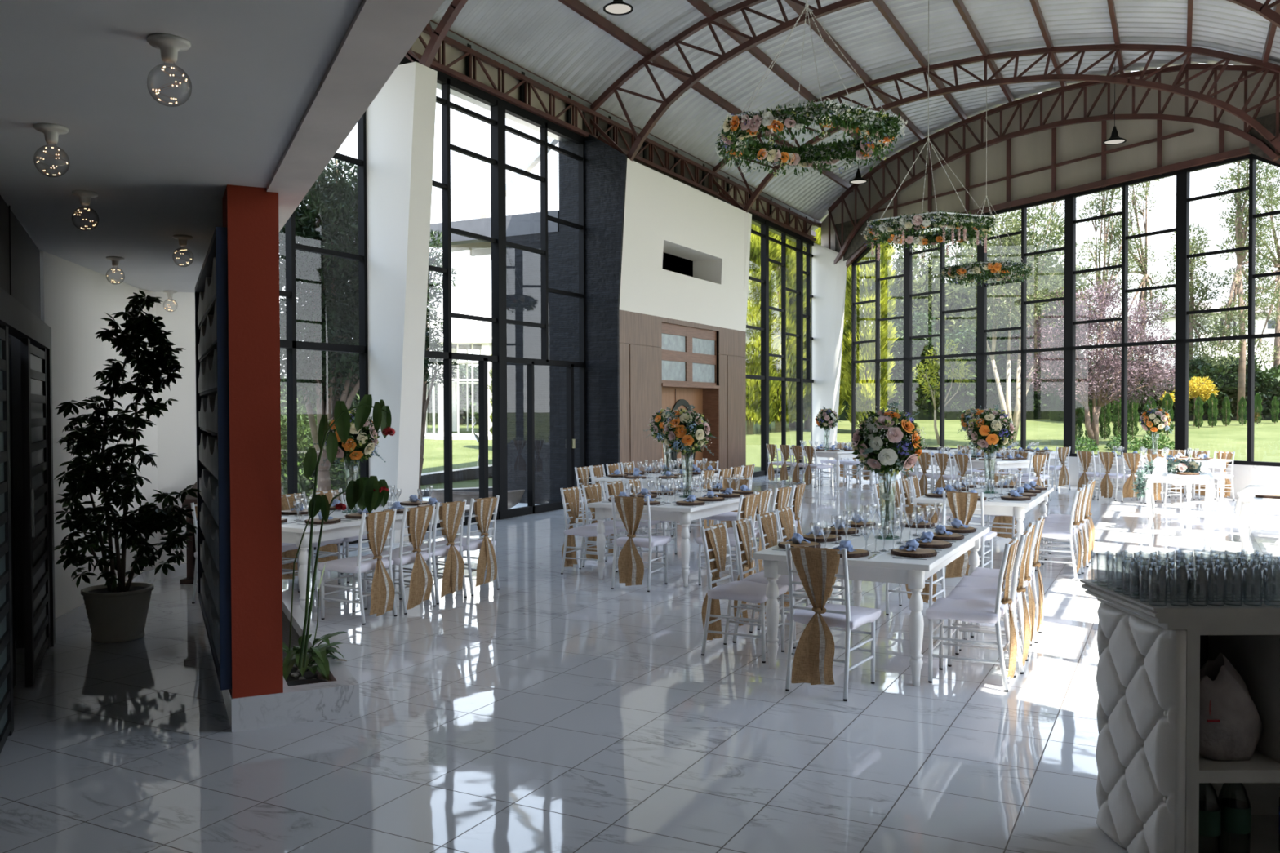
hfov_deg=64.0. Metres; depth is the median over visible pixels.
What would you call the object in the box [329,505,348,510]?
charger
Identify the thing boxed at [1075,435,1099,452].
shrub
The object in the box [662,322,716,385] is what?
window
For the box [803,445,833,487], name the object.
chair
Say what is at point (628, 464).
chair
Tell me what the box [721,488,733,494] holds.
napkin
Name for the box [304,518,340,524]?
charger
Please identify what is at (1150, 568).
glass tumbler
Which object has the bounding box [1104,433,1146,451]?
shrub
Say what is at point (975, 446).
chair
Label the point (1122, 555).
glass tumbler
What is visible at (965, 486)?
charger
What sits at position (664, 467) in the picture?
napkin
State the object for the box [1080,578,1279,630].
countertop
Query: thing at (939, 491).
napkin
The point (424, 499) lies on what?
terrace
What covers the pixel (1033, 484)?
napkin
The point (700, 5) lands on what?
purlin
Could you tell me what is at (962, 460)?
chair
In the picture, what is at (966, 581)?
chair
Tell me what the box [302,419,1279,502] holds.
ground
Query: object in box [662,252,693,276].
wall
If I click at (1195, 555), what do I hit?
glass tumbler
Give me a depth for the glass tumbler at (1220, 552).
4.00 m
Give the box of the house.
[1151,302,1275,369]
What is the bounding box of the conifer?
[417,230,460,501]
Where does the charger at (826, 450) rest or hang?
on the banquet table at (837, 455)
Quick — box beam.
[429,209,559,247]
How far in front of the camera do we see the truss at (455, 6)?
12.84 m
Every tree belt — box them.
[890,240,989,333]
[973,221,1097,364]
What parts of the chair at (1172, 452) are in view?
burlap sash, leg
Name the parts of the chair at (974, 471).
seat, burlap sash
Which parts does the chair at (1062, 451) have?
leg, seat, backrest, burlap sash, lace trim, leg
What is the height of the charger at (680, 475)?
0.024 m
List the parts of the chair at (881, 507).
leg, burlap sash, backrest, leg, seat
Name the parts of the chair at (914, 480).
leg, burlap sash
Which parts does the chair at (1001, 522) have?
leg, burlap sash, lace trim, leg, leg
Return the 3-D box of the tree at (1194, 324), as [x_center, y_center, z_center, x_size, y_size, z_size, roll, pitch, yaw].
[23.632,-4.521,43.857,2.868,8.405,2.015,0,1,-1]
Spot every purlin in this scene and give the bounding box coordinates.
[430,19,822,227]
[558,0,853,192]
[686,0,888,164]
[784,0,925,143]
[810,229,815,236]
[871,0,968,120]
[952,0,1014,102]
[1029,0,1066,92]
[1106,0,1124,74]
[1186,0,1193,64]
[1260,0,1279,73]
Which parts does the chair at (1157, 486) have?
leg, lace trim, burlap sash, leg, leg, leg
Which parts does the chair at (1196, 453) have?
leg, burlap sash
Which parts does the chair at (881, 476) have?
leg, burlap sash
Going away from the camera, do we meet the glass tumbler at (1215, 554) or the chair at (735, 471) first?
the glass tumbler at (1215, 554)
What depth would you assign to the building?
34.24 m
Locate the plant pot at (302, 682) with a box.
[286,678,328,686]
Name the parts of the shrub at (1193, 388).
crown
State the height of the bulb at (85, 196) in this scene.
0.208 m
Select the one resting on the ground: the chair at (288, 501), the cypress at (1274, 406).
the cypress at (1274, 406)
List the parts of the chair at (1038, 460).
seat, leg, backrest, burlap sash, lace trim, leg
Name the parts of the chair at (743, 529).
leg, burlap sash, lace trim, backrest, leg, seat, leg, leg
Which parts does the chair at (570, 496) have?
leg, burlap sash, lace trim, backrest, leg, seat, leg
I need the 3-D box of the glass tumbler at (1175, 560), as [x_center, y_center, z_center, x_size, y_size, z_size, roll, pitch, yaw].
[2.025,0.563,3.809,0.062,0.125,0.062,-1,1,-31]
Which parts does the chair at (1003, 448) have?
burlap sash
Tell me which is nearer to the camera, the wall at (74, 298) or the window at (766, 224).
the wall at (74, 298)
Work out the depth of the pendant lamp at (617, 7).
13.97 m
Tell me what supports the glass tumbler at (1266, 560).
on the bar counter at (1151, 769)
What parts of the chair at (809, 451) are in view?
leg, lace trim, burlap sash, leg, seat, leg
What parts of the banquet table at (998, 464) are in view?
leg, leg, leg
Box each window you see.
[279,111,368,550]
[280,360,478,422]
[398,56,586,530]
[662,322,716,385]
[718,198,814,477]
[851,231,906,441]
[906,225,980,450]
[980,195,1068,448]
[1066,169,1181,457]
[1179,153,1279,466]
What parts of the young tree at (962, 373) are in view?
crown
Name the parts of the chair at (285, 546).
seat, leg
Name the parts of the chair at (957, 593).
leg, leg, seat, leg, burlap sash, backrest, leg, lace trim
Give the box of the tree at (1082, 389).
[1005,279,1175,445]
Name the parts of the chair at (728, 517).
leg, seat, lace trim, backrest, burlap sash, leg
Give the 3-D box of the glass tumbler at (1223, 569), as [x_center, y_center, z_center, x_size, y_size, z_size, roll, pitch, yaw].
[2.092,0.566,3.615,0.062,0.125,0.062,0,1,-3]
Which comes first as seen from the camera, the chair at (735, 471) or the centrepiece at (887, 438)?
the centrepiece at (887, 438)
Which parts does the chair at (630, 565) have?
leg, lace trim, burlap sash, backrest, seat, leg, leg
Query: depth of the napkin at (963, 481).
12.05 m
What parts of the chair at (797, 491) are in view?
leg, burlap sash, lace trim, leg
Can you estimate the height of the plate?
1.240 m
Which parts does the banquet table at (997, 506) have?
leg, leg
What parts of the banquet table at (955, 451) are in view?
leg, leg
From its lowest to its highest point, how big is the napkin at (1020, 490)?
0.076 m
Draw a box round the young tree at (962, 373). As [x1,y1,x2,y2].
[911,338,976,444]
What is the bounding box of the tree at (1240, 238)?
[1198,160,1279,421]
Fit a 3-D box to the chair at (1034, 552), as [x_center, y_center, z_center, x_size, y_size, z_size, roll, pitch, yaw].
[2.740,1.115,7.644,0.505,0.890,0.449,0,1,25]
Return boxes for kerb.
[421,486,492,497]
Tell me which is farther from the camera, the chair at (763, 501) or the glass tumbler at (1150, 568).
the chair at (763, 501)
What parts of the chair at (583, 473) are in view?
leg, burlap sash, lace trim, backrest, leg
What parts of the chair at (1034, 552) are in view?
leg, seat, leg, backrest, leg, burlap sash, lace trim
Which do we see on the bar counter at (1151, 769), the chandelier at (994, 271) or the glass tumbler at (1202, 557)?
the glass tumbler at (1202, 557)
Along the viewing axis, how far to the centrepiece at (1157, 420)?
18.82 m
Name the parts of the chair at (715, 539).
leg, burlap sash, lace trim, backrest, leg, seat, leg, leg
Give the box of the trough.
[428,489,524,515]
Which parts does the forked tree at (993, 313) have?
crown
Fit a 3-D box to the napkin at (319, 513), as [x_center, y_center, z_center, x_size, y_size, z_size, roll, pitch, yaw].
[-2.620,0.740,8.526,0.154,0.073,0.125,0,1,8]
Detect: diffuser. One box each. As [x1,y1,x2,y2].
[605,4,631,13]
[850,180,866,183]
[1104,139,1124,144]
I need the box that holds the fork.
[892,556,926,559]
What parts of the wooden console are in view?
panel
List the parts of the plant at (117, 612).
stem, stem, stem, woven pot, stem, stem, stem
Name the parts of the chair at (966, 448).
burlap sash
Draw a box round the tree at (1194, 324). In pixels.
[1155,222,1228,366]
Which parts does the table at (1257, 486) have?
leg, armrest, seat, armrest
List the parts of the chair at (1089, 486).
leg, leg, seat, leg, leg, burlap sash, lace trim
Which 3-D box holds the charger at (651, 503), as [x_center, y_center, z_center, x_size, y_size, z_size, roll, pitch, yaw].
[0.049,0.751,10.085,0.290,0.024,0.288,-1,1,-45]
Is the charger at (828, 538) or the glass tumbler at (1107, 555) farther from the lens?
the charger at (828, 538)
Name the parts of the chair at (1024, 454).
seat, burlap sash, leg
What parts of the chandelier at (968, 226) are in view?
suspension chain, hexagon frame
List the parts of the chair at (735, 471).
burlap sash, lace trim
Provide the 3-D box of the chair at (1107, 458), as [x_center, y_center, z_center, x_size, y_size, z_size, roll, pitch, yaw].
[8.707,0.902,18.801,0.509,0.890,0.447,-1,1,-28]
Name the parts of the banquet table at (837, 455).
leg, leg, leg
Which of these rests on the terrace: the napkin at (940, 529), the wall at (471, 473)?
the wall at (471, 473)
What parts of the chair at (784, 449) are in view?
leg, burlap sash, leg, seat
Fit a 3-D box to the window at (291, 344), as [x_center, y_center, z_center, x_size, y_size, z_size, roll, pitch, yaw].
[-4.117,-1.734,12.148,0.100,6.470,2.420,0,1,28]
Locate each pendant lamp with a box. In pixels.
[603,0,633,15]
[848,135,867,184]
[1102,67,1126,145]
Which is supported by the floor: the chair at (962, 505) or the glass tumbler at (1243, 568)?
the chair at (962, 505)
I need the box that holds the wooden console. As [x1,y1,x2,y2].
[180,481,197,584]
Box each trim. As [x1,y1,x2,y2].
[0,205,55,647]
[743,212,751,291]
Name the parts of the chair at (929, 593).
leg, leg, backrest, lace trim, burlap sash, leg, leg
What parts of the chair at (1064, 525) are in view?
seat, leg, burlap sash, lace trim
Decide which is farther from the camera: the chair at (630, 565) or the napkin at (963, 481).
the napkin at (963, 481)
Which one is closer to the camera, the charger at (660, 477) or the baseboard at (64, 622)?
the baseboard at (64, 622)
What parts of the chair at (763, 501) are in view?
seat, lace trim, backrest, burlap sash, leg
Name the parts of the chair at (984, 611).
leg, leg, seat, leg, backrest, leg, burlap sash, lace trim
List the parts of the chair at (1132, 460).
leg, lace trim, burlap sash, backrest, seat, leg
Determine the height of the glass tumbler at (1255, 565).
0.125 m
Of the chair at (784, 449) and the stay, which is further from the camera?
the chair at (784, 449)
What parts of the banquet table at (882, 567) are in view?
leg, leg, leg, leg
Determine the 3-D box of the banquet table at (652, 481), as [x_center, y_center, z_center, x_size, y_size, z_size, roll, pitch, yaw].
[0.374,1.063,14.645,1.130,0.760,2.200,0,1,28]
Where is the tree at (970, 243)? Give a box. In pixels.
[924,215,1020,310]
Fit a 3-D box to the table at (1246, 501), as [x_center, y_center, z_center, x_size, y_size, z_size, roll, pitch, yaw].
[6.905,1.117,10.629,1.239,0.767,0.939,0,1,28]
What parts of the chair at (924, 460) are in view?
leg, lace trim, burlap sash, backrest, seat, leg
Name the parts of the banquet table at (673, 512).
leg, leg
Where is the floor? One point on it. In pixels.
(548, 710)
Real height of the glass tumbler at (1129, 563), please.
0.125 m
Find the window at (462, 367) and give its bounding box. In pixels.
[280,360,478,422]
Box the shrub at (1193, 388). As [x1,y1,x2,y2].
[1160,376,1218,426]
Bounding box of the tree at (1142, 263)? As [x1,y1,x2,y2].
[1097,177,1173,361]
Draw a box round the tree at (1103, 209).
[1075,187,1145,364]
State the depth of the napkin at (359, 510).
8.94 m
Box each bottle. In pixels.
[1199,782,1221,852]
[1217,782,1251,852]
[1279,796,1279,851]
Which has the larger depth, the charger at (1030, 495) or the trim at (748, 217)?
the trim at (748, 217)
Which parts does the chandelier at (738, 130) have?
suspension chain, hexagon frame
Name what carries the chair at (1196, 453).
on the floor
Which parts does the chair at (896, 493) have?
leg, burlap sash, lace trim, seat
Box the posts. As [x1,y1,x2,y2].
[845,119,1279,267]
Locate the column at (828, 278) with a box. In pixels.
[812,243,847,466]
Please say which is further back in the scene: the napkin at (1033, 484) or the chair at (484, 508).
the napkin at (1033, 484)
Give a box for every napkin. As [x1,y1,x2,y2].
[289,502,303,511]
[317,511,333,519]
[331,498,340,506]
[356,507,373,514]
[387,501,404,509]
[406,494,422,502]
[427,497,441,505]
[611,469,620,475]
[617,491,627,496]
[632,471,642,476]
[633,467,641,472]
[636,488,651,495]
[644,466,653,471]
[644,493,656,502]
[659,485,671,492]
[662,464,670,469]
[662,471,674,476]
[674,482,685,488]
[677,469,685,474]
[683,494,695,502]
[691,467,700,472]
[702,490,718,497]
[704,465,715,470]
[711,483,723,488]
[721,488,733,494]
[739,484,751,491]
[786,533,810,543]
[805,525,826,536]
[828,520,851,528]
[833,540,857,551]
[851,513,868,523]
[898,538,919,551]
[910,514,928,523]
[915,531,933,542]
[931,487,943,493]
[934,524,953,535]
[944,484,955,490]
[950,518,968,528]
[952,481,964,488]
[960,479,968,484]
[995,479,1007,485]
[1009,489,1022,497]
[1017,487,1024,493]
[1022,484,1035,490]
[1028,480,1040,487]
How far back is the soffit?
16.84 m
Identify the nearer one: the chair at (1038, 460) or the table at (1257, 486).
the table at (1257, 486)
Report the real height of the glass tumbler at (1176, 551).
0.125 m
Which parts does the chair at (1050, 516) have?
seat, leg, burlap sash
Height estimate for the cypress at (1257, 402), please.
1.103 m
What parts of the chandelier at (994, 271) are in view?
hexagon frame, suspension chain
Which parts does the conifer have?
crown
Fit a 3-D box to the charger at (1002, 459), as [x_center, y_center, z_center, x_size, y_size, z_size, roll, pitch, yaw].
[6.589,0.588,18.248,0.291,0.024,0.288,-1,1,-29]
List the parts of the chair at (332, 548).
burlap sash, leg, leg, seat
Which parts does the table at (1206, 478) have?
leg, leg, leg, leg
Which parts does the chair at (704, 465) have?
backrest, burlap sash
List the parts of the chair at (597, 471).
leg, burlap sash, leg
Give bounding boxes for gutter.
[429,21,813,222]
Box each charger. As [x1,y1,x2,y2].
[281,509,308,515]
[281,518,287,523]
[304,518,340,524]
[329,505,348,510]
[345,512,368,518]
[382,508,408,513]
[400,500,429,506]
[417,504,435,509]
[607,474,627,477]
[624,472,644,475]
[625,475,646,479]
[629,493,657,497]
[641,470,660,473]
[644,500,660,505]
[649,490,675,495]
[653,468,673,471]
[658,475,679,479]
[669,488,695,492]
[672,473,693,476]
[675,500,705,505]
[688,471,701,475]
[696,497,724,501]
[706,488,725,492]
[714,493,741,497]
[732,490,757,494]
[777,541,820,549]
[801,533,841,542]
[822,527,858,534]
[826,449,839,451]
[830,548,869,557]
[844,520,875,528]
[890,548,937,557]
[897,521,934,528]
[916,539,951,548]
[924,493,946,497]
[932,532,964,540]
[934,489,961,493]
[942,487,968,491]
[945,525,976,533]
[951,484,976,488]
[978,458,995,460]
[989,456,1006,458]
[991,484,1017,488]
[1000,495,1031,500]
[1001,458,1018,460]
[1008,493,1036,497]
[1010,457,1026,459]
[1013,489,1041,493]
[1021,486,1047,490]
[1176,472,1199,475]
[1191,457,1209,460]
[1254,493,1279,498]
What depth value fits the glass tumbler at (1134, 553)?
4.01 m
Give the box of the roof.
[431,0,1279,231]
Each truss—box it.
[404,0,467,67]
[409,26,816,240]
[590,0,1279,160]
[712,43,1279,212]
[827,63,1279,264]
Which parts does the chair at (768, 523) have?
leg, burlap sash, lace trim, backrest, leg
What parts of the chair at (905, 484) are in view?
leg, burlap sash, lace trim, leg, seat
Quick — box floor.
[0,467,1279,852]
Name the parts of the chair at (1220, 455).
leg, leg, leg, seat, backrest, lace trim, burlap sash, leg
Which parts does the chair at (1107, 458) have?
leg, lace trim, burlap sash, backrest, leg, seat, leg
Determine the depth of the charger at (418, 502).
10.03 m
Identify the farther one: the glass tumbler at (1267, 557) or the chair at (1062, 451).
the chair at (1062, 451)
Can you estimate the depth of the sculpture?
25.50 m
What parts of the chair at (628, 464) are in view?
leg, burlap sash, seat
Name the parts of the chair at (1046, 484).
seat, burlap sash, leg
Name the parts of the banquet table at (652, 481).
leg, leg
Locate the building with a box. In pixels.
[423,311,492,439]
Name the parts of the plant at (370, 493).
stem, stem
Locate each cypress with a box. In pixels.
[488,354,492,435]
[745,223,787,434]
[746,235,791,430]
[752,235,811,431]
[786,227,821,429]
[789,279,811,427]
[838,293,848,415]
[840,240,898,425]
[1075,393,1084,440]
[1084,395,1093,438]
[1098,402,1111,439]
[1111,394,1120,438]
[1127,395,1139,437]
[1144,395,1157,435]
[1161,393,1174,435]
[1193,396,1204,428]
[1207,393,1218,426]
[1221,396,1231,426]
[1237,396,1247,425]
[1254,392,1262,424]
[1270,395,1279,423]
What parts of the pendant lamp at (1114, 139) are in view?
lamp shade, cord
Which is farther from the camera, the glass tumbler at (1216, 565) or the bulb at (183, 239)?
the bulb at (183, 239)
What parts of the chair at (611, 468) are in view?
leg, burlap sash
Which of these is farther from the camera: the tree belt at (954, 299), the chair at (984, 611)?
the tree belt at (954, 299)
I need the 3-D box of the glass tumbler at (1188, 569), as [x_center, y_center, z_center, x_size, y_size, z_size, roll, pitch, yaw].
[1.966,0.566,3.609,0.062,0.125,0.062,-1,1,-42]
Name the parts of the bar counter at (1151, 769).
panel, cabinet frame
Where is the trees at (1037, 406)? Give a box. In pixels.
[837,300,1090,420]
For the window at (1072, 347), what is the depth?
21.08 m
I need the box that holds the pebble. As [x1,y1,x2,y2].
[290,672,299,676]
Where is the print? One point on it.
(1213, 706)
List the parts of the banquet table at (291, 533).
leg, leg, leg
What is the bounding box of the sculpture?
[471,417,479,466]
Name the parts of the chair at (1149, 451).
seat, burlap sash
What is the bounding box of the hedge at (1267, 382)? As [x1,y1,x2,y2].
[1049,351,1279,421]
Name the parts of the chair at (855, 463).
leg, seat, leg, burlap sash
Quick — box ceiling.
[0,0,362,292]
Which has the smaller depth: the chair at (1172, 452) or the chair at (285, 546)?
the chair at (285, 546)
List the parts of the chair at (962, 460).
leg, lace trim, burlap sash, backrest, seat, leg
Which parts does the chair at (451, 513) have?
leg, seat, leg, backrest, burlap sash, lace trim, leg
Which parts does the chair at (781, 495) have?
leg, burlap sash, lace trim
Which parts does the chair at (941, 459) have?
leg, lace trim, burlap sash, backrest, seat, leg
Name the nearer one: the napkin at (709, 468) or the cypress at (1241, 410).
the napkin at (709, 468)
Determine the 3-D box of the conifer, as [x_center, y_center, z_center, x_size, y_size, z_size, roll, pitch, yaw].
[-4.139,-1.109,18.856,1.686,5.255,1.369,0,1,-17]
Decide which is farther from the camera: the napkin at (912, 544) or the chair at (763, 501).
the chair at (763, 501)
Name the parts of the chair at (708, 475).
leg, leg, burlap sash, lace trim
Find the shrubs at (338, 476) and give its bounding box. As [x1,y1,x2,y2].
[280,398,359,504]
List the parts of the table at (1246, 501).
leg, leg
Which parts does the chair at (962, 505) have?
leg, burlap sash, lace trim, backrest, leg, seat, leg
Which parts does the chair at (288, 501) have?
lace trim, burlap sash, backrest, leg, leg, seat, leg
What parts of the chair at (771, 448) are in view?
leg, lace trim, burlap sash, leg, seat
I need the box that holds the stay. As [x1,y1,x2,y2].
[472,137,558,219]
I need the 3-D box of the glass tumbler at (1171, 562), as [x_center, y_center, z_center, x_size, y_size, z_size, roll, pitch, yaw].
[1.966,0.564,3.743,0.062,0.125,0.062,-1,1,-21]
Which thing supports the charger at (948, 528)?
on the banquet table at (882, 567)
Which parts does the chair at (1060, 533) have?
seat, leg, leg, lace trim, burlap sash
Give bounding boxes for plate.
[835,111,1279,261]
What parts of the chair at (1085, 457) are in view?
leg, lace trim, burlap sash, backrest, seat, leg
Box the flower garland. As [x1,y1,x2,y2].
[1132,454,1204,500]
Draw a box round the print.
[1207,700,1219,722]
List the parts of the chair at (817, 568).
leg, lace trim, burlap sash, backrest, seat, leg, leg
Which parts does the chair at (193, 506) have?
seat, burlap sash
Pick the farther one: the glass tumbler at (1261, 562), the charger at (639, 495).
the charger at (639, 495)
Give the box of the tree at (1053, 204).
[967,197,1099,365]
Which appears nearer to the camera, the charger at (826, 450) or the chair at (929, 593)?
the chair at (929, 593)
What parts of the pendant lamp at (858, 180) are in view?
lamp shade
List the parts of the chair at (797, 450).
leg, lace trim, burlap sash, leg, seat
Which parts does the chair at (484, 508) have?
leg, seat, leg, backrest, burlap sash, lace trim, leg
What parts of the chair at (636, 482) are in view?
leg, burlap sash, lace trim, leg, leg, leg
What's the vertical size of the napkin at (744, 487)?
0.076 m
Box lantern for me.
[1151,457,1167,475]
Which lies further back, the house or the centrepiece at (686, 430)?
the house
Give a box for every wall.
[0,195,40,648]
[8,333,15,632]
[40,251,196,618]
[419,464,492,485]
[506,133,627,504]
[582,111,718,199]
[619,158,751,331]
[619,309,746,489]
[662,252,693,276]
[821,69,1279,265]
[835,445,1279,498]
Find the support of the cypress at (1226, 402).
on the ground
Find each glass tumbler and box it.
[1090,550,1107,583]
[1096,552,1113,586]
[1106,555,1124,589]
[1107,551,1124,583]
[1112,557,1130,592]
[1115,553,1133,586]
[1122,555,1140,589]
[1122,560,1140,595]
[1123,550,1140,583]
[1128,563,1147,599]
[1131,557,1149,592]
[1133,552,1151,586]
[1137,560,1156,595]
[1138,555,1156,589]
[1138,565,1157,602]
[1148,568,1168,606]
[1149,562,1168,599]
[1150,551,1168,586]
[1150,557,1168,592]
[1155,560,1174,595]
[1156,554,1174,589]
[1156,565,1176,602]
[1157,550,1174,582]
[1166,552,1183,586]
[1168,557,1186,592]
[1168,562,1188,599]
[1169,568,1189,606]
[1175,555,1194,589]
[1175,560,1194,595]
[1175,565,1195,603]
[1176,551,1193,582]
[1182,552,1200,586]
[1184,558,1203,592]
[1186,562,1206,599]
[1188,568,1208,606]
[1193,550,1211,583]
[1195,555,1213,589]
[1195,560,1214,595]
[1195,565,1214,602]
[1200,553,1218,586]
[1201,557,1220,592]
[1203,563,1222,599]
[1205,568,1226,605]
[1209,550,1227,583]
[1212,554,1231,589]
[1213,560,1233,595]
[1215,564,1235,602]
[1218,551,1236,586]
[1218,557,1238,591]
[1220,562,1239,599]
[1222,568,1243,605]
[1225,549,1243,582]
[1227,554,1246,589]
[1231,559,1250,595]
[1234,565,1254,602]
[1236,551,1254,586]
[1238,557,1257,591]
[1240,549,1258,582]
[1240,562,1259,599]
[1243,568,1262,606]
[1244,554,1262,588]
[1248,559,1267,595]
[1253,552,1272,586]
[1253,564,1273,602]
[1257,556,1276,591]
[1261,562,1279,599]
[1262,554,1279,589]
[1263,568,1279,606]
[1266,560,1279,595]
[1271,564,1279,601]
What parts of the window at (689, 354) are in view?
frosted pane, frosted pane, frosted pane, frosted pane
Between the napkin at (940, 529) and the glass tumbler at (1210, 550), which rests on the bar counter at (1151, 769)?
the glass tumbler at (1210, 550)
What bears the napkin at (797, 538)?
on the charger at (781, 544)
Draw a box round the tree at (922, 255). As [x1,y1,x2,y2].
[862,227,971,332]
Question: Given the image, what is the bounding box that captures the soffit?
[436,82,806,246]
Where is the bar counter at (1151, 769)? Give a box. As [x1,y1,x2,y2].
[1080,578,1279,852]
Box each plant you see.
[53,290,200,643]
[288,394,395,668]
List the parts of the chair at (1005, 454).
seat, burlap sash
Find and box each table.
[281,501,470,612]
[586,488,772,586]
[593,469,717,536]
[752,520,989,686]
[777,448,873,487]
[913,484,1053,551]
[914,457,1036,483]
[950,448,1060,487]
[1088,455,1231,504]
[1144,469,1215,533]
[1235,492,1279,572]
[1239,481,1279,541]
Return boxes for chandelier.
[715,0,907,177]
[860,0,998,261]
[937,86,1035,288]
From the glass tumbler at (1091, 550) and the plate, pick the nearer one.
the glass tumbler at (1091, 550)
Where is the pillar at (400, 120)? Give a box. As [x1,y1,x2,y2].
[365,62,437,542]
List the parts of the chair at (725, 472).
leg, burlap sash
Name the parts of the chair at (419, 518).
leg, leg, seat, leg, backrest, burlap sash, lace trim, leg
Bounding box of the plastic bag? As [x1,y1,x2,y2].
[1199,653,1262,760]
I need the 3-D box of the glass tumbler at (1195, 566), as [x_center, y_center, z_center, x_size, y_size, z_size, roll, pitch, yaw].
[2.027,0.565,3.677,0.062,0.125,0.062,-1,1,-41]
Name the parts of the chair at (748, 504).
leg, seat, leg, backrest, burlap sash, lace trim, leg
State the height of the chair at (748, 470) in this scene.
0.890 m
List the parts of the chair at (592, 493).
leg, burlap sash, backrest, leg, seat, leg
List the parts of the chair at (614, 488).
leg, burlap sash, lace trim, leg, seat, leg, leg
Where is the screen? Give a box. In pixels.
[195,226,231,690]
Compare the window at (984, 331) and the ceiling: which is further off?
the window at (984, 331)
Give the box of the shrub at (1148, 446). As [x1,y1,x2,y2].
[1138,433,1174,450]
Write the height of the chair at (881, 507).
0.890 m
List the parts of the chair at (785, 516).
leg, burlap sash, lace trim, backrest, leg, leg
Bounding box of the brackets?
[465,43,807,232]
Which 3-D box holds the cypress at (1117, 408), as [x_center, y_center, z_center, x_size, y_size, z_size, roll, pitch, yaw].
[14.822,-0.344,31.757,0.422,1.422,0.429,-1,1,-42]
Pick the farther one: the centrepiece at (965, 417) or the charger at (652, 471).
the centrepiece at (965, 417)
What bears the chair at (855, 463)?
on the floor
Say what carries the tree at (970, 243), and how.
on the ground
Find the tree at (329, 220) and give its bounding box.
[279,154,435,491]
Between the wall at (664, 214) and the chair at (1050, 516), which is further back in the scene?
the wall at (664, 214)
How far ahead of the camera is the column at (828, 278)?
29.13 m
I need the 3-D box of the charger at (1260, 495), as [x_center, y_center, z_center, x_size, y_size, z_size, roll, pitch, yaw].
[6.530,0.722,10.598,0.287,0.024,0.287,-1,1,-30]
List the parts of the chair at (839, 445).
seat, burlap sash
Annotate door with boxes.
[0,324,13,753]
[8,337,15,688]
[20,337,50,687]
[572,439,575,448]
[662,382,719,488]
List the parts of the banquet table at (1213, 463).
leg, leg, leg, leg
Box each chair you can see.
[190,502,197,604]
[281,491,343,590]
[281,542,300,592]
[312,488,374,582]
[316,508,397,625]
[360,503,435,614]
[395,499,466,604]
[435,495,499,595]
[560,485,620,573]
[574,466,607,527]
[581,482,639,567]
[591,464,629,522]
[604,480,660,561]
[605,462,628,520]
[610,494,671,591]
[620,461,657,493]
[626,477,676,558]
[671,469,715,536]
[689,467,731,533]
[690,460,718,519]
[694,492,759,585]
[700,521,788,662]
[702,465,742,526]
[704,475,751,528]
[714,463,755,524]
[725,488,771,571]
[731,515,809,648]
[735,485,791,570]
[755,482,805,545]
[756,510,831,630]
[766,444,792,483]
[774,505,844,607]
[779,444,805,484]
[785,543,881,701]
[791,444,818,485]
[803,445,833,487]
[820,442,847,479]
[832,442,859,482]
[844,461,870,484]
[858,462,886,484]
[872,481,907,522]
[885,502,946,615]
[888,479,939,523]
[898,476,950,524]
[899,463,932,494]
[910,474,954,524]
[916,452,948,496]
[925,536,1018,692]
[933,453,968,490]
[942,490,996,577]
[946,528,1031,674]
[952,453,987,485]
[955,521,1035,657]
[956,444,986,484]
[958,448,991,485]
[968,515,1044,643]
[973,446,1002,484]
[976,449,1011,485]
[984,473,1021,544]
[991,446,1022,484]
[998,450,1029,486]
[1016,451,1051,500]
[1016,453,1047,505]
[1032,487,1083,580]
[1035,484,1087,573]
[1040,446,1071,490]
[1041,481,1093,567]
[1043,479,1095,558]
[1075,450,1111,498]
[1097,451,1132,501]
[1121,452,1156,502]
[1128,448,1163,490]
[1144,453,1182,505]
[1160,448,1186,497]
[1174,449,1209,499]
[1198,450,1235,501]
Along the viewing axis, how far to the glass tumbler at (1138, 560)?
3.80 m
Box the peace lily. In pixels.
[282,564,346,680]
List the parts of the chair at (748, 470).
burlap sash, lace trim, leg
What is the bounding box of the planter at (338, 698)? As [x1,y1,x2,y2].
[221,591,359,732]
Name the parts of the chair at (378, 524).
leg, leg, seat, leg, backrest, burlap sash, lace trim, leg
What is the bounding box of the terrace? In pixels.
[302,496,540,509]
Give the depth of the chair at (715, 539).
7.13 m
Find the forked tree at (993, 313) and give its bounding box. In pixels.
[955,206,1064,447]
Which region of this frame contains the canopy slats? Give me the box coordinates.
[451,241,491,260]
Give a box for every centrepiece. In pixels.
[313,409,386,512]
[644,405,680,474]
[660,404,717,497]
[815,406,840,449]
[849,401,927,539]
[957,404,981,457]
[958,404,1019,493]
[1138,404,1173,453]
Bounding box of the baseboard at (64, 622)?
[55,563,186,635]
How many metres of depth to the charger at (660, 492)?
11.16 m
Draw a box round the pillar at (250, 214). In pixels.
[222,184,283,698]
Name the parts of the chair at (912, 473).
burlap sash, seat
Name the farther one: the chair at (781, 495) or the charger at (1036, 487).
the charger at (1036, 487)
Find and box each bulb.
[33,123,68,175]
[71,190,97,229]
[106,256,124,283]
[146,33,191,104]
[163,290,177,311]
[172,235,192,265]
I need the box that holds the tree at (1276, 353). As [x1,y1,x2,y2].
[1224,164,1279,368]
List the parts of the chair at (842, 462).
seat, leg, leg, burlap sash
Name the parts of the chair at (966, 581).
leg, leg, seat, leg, leg, burlap sash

